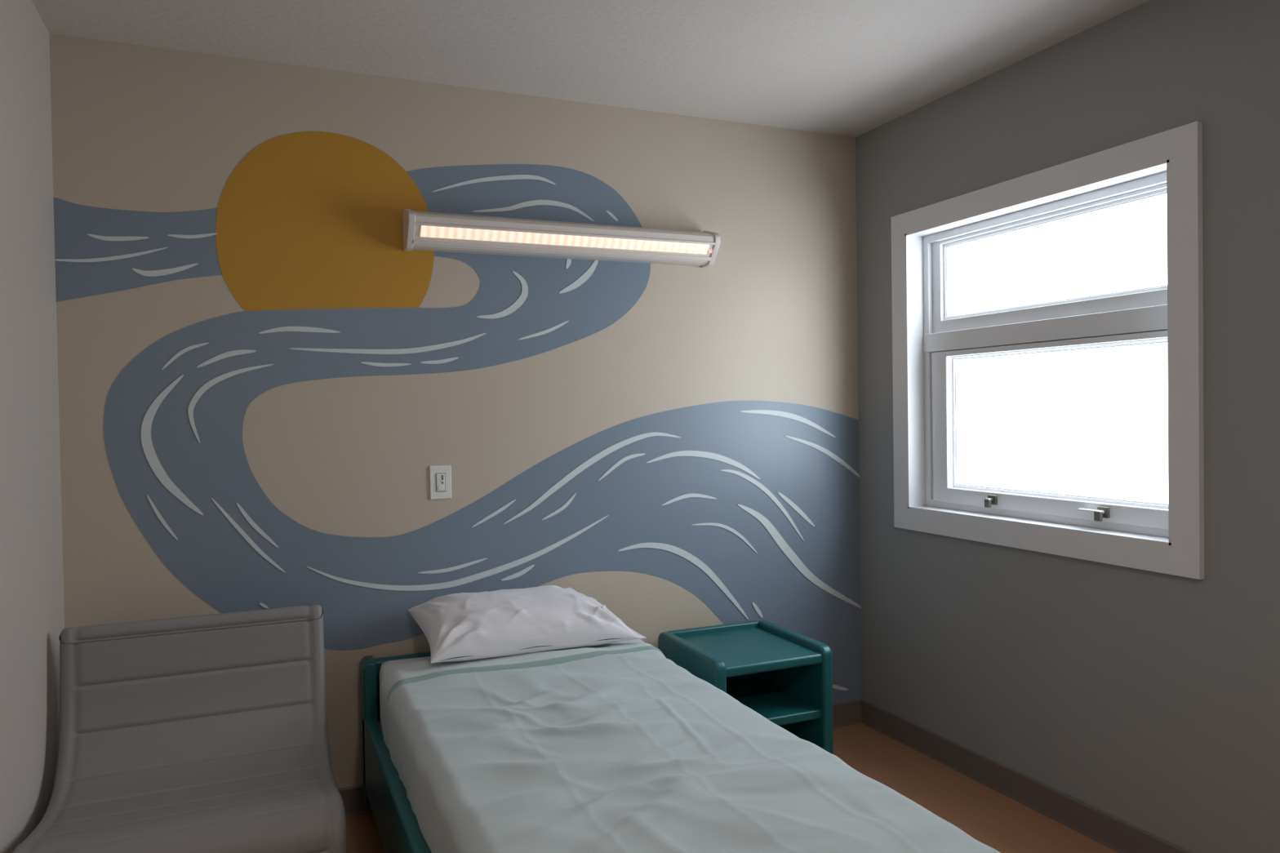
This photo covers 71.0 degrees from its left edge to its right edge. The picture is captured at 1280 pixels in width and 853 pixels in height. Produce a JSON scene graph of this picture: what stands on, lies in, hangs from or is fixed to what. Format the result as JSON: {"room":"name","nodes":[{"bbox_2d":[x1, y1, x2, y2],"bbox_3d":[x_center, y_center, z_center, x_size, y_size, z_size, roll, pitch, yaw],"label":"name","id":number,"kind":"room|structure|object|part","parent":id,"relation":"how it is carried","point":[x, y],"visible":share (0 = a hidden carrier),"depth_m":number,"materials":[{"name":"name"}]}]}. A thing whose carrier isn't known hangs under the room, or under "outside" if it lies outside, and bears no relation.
{"room":"hospital room","nodes":[
{"label":"hospital room","id":0,"kind":"room"},
{"bbox_2d":[0,0,64,852],"bbox_3d":[-1.046,0.103,0.897,0.100,2.600,4.100,-1,1,-23],"label":"wall","id":1,"kind":"structure","parent":0,"point":[32,606],"depth_m":2.40,"materials":[{"name":"beige paint"}]},
{"bbox_2d":[48,33,862,789],"bbox_3d":[-0.419,0.050,3.449,3.267,2.600,0.104,-1,1,-23],"label":"wall","id":2,"kind":"structure","parent":0,"point":[773,317],"depth_m":3.24,"materials":[{"name":"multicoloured paint"}]},
{"bbox_2d":[429,465,451,499],"bbox_3d":[-0.724,0.203,3.260,0.077,0.122,0.013,-1,1,-23],"label":"light switch","id":3,"kind":"object","parent":2,"relation":"attached to","point":[440,477],"visible":1,"depth_m":3.26,"materials":[{"name":"white plastic"}]},
{"bbox_2d":[402,208,719,267],"bbox_3d":[-0.263,-0.711,3.386,1.215,0.146,0.128,-1,1,-23],"label":"wall light","id":4,"kind":"object","parent":2,"relation":"attached to","point":[428,231],"depth_m":3.33,"materials":[{"name":"white metal"}]},
{"bbox_2d":[338,699,862,817],"bbox_3d":[-0.396,1.301,3.412,3.027,0.100,0.014,-1,1,-23],"label":"baseboard","id":5,"kind":"structure","parent":2,"relation":"attached to","point":[845,713],"depth_m":3.94,"materials":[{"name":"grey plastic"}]},
{"bbox_2d":[31,0,1149,137],"bbox_3d":[0.389,-1.280,1.498,3.267,0.100,4.300,-1,1,-23],"label":"ceiling","id":6,"kind":"structure","parent":0,"point":[847,68],"depth_m":2.90,"materials":[{"name":"white paint"}]},
{"bbox_2d":[345,723,1119,852],"bbox_3d":[0.430,1.420,1.544,3.267,0.100,4.300,-1,1,-23],"label":"floor","id":7,"kind":"structure","parent":0,"point":[993,819],"depth_m":3.17,"materials":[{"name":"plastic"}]},
{"bbox_2d":[12,604,346,852],"bbox_3d":[-1.200,0.979,2.415,0.718,0.801,0.765,-1,1,-23],"label":"lounge chair","id":8,"kind":"object","parent":7,"relation":"on","point":[205,733],"visible":1,"depth_m":2.60,"materials":[{"name":"grey plastic"}]},
{"bbox_2d":[360,651,431,852],"bbox_3d":[-0.107,1.083,2.393,1.005,0.561,2.070,-1,1,-23],"label":"bed","id":9,"kind":"object","parent":7,"relation":"on","point":[384,793],"visible":0.15,"depth_m":2.76,"materials":[{"name":"teal plastic"}]},
{"bbox_3d":[-0.935,1.054,3.104,0.045,0.500,0.110,-1,1,-23],"label":"head post","id":10,"kind":"part","parent":9,"relation":"part of","materials":[{"name":"teal plastic"}]},
{"bbox_3d":[-0.543,1.126,2.195,0.045,0.255,2.010,-1,1,-23],"label":"rail","id":11,"kind":"part","parent":9,"relation":"part of","materials":[{"name":"teal plastic"}]},
{"bbox_3d":[-0.509,1.049,3.322,0.970,0.490,0.045,-1,1,-23],"label":"headboard","id":12,"kind":"part","parent":9,"relation":"part of","materials":[{"name":"teal plastic"}]},
{"bbox_3d":[-0.113,0.933,2.405,0.910,0.261,1.940,-1,1,-23],"label":"mattress","id":13,"kind":"part","parent":9,"relation":"part of","materials":[{"name":"white fabric"}]},
{"bbox_2d":[379,639,999,852],"bbox_3d":[-0.055,0.885,2.268,0.950,0.247,1.778,-1,1,-23],"label":"blanket","id":14,"kind":"object","parent":9,"relation":"on","point":[618,747],"visible":0.92,"depth_m":2.09,"materials":[{"name":"white fabric"}]},
{"bbox_2d":[408,585,646,663],"bbox_3d":[-0.402,0.671,3.155,0.756,0.177,0.391,-1,1,-22],"label":"pillow","id":15,"kind":"object","parent":14,"relation":"on","point":[462,626],"visible":1,"depth_m":3.03,"materials":[{"name":"white fabric"}]},
{"bbox_2d":[657,620,833,754],"bbox_3d":[0.392,1.072,3.426,0.487,0.532,0.495,-1,1,-23],"label":"nightstand","id":16,"kind":"object","parent":7,"relation":"on","point":[784,675],"visible":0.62,"depth_m":3.36,"materials":[{"name":"teal plastic"}]},
{"bbox_3d":[0.299,1.070,3.643,0.417,0.472,0.014,-1,1,-23],"label":"panel","id":17,"kind":"part","parent":16,"relation":"part of","materials":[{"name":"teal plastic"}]},
{"bbox_3d":[0.389,0.852,3.421,0.417,0.039,0.477,-1,1,-23],"label":"panel","id":18,"kind":"part","parent":16,"relation":"part of","materials":[{"name":"teal plastic"}]},
{"bbox_2d":[726,676,821,725],"bbox_3d":[0.390,1.059,3.431,0.417,0.035,0.465,-1,1,-23],"label":"shelf","id":19,"kind":"object","parent":16,"relation":"attached to","point":[775,701],"depth_m":3.40,"materials":[{"name":"teal plastic"}]},
{"bbox_2d":[931,329,1167,498],"bbox_3d":[1.433,0.010,3.180,0.055,0.618,1.092,-1,1,-23],"label":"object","id":20,"kind":"object","parent":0,"point":[1159,339],"depth_m":3.14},
{"bbox_2d":[855,0,1279,852],"bbox_3d":[1.846,0.038,2.138,0.140,2.600,4.100,-1,1,-23],"label":"wall","id":21,"kind":"structure","parent":0,"point":[1149,700],"depth_m":2.79,"materials":[{"name":"grey paint"}]},
{"bbox_2d":[861,700,1191,852],"bbox_3d":[1.796,1.289,2.124,0.014,0.100,4.091,-1,1,-23],"label":"baseboard","id":22,"kind":"structure","parent":21,"relation":"attached to","point":[1120,836],"depth_m":3.16,"materials":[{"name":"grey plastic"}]},
{"bbox_2d":[904,159,1171,545],"bbox_3d":[1.387,-0.220,3.168,0.160,1.121,1.150,-1,1,-23],"label":"liner","id":23,"kind":"object","parent":21,"relation":"attached to","point":[914,307],"visible":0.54,"depth_m":3.64,"materials":[{"name":"white paint"}]},
{"bbox_2d":[923,171,1168,537],"bbox_3d":[1.424,-0.221,3.184,0.070,1.105,1.134,-1,1,-23],"label":"frame","id":24,"kind":"object","parent":23,"relation":"attached to","point":[1155,180],"visible":0.44,"depth_m":3.32,"materials":[{"name":"white plastic"}]},
{"bbox_2d":[984,494,1109,521],"bbox_3d":[1.395,0.281,3.119,0.036,0.045,0.515,-1,1,-23],"label":"window latch","id":25,"kind":"object","parent":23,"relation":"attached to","point":[1098,516],"depth_m":2.90,"materials":[{"name":"silver metal"}]},
{"bbox_3d":[1.291,0.285,3.333,0.014,0.032,0.024,-1,1,-23],"label":"knob","id":26,"kind":"part","parent":25,"relation":"part of","materials":[{"name":"silver metal"}]},
{"bbox_2d":[1078,508,1104,513],"bbox_3d":[1.472,0.276,2.930,0.025,0.009,0.083,-1,1,-23],"label":"lever","id":27,"kind":"object","parent":25,"relation":"attached to","point":[1087,510],"visible":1,"depth_m":2.92,"materials":[{"name":"white paint"}]},
{"bbox_3d":[1.479,0.290,2.897,0.014,0.032,0.024,-1,1,-23],"label":"knob","id":28,"kind":"part","parent":25,"relation":"part of","materials":[{"name":"silver metal"}]},
{"bbox_2d":[923,304,1167,352],"bbox_3d":[1.420,-0.336,3.181,0.075,0.075,1.132,-1,1,-23],"label":"transom","id":29,"kind":"object","parent":21,"relation":"attached to","point":[1151,318],"visible":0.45,"depth_m":3.08,"materials":[{"name":"white plastic"}]},
{"bbox_2d":[890,120,1204,579],"bbox_3d":[1.323,-0.219,3.140,0.020,1.291,1.320,-1,1,-23],"label":"window frame","id":30,"kind":"structure","parent":21,"relation":"attached to","point":[1182,145],"depth_m":2.67,"materials":[{"name":"white paint"}]},
{"bbox_2d":[932,182,1167,333],"bbox_3d":[1.428,-0.558,3.174,0.045,0.370,1.088,-1,1,-23],"label":"fixed sash","id":31,"kind":"object","parent":21,"relation":"attached to","point":[1158,297],"visible":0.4,"depth_m":3.18,"materials":[{"name":"white plastic"}]},
{"bbox_2d":[942,188,1167,319],"bbox_3d":[1.437,-0.578,3.169,0.028,0.310,1.011,-1,1,-23],"label":"bead","id":32,"kind":"object","parent":31,"relation":"attached to","point":[1164,190],"depth_m":3.21},
{"bbox_2d":[946,191,1167,317],"bbox_3d":[1.431,-0.577,3.166,0.007,0.288,0.989,-1,1,-23],"label":"fixed gasket","id":33,"kind":"object","parent":31,"relation":"attached to","point":[947,307],"depth_m":3.20,"materials":[{"name":"grey rubber"}]},
{"bbox_2d":[931,330,1168,529],"bbox_3d":[1.423,0.006,3.166,0.065,0.601,1.061,-1,1,-23],"label":"awning sash","id":34,"kind":"object","parent":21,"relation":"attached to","point":[944,491],"visible":0.41,"depth_m":3.30,"materials":[{"name":"white plastic"}]},
{"bbox_2d":[951,339,1168,508],"bbox_3d":[1.445,-0.014,3.148,0.033,0.525,0.944,-1,1,-23],"label":"bead","id":35,"kind":"object","parent":34,"relation":"attached to","point":[1127,503],"depth_m":3.45},
{"bbox_2d":[955,341,1168,505],"bbox_3d":[1.439,-0.013,3.143,0.008,0.503,0.926,-1,1,-23],"label":"gasket","id":36,"kind":"object","parent":34,"relation":"attached to","point":[956,373],"depth_m":3.32,"materials":[{"name":"grey rubber"}]}
]}

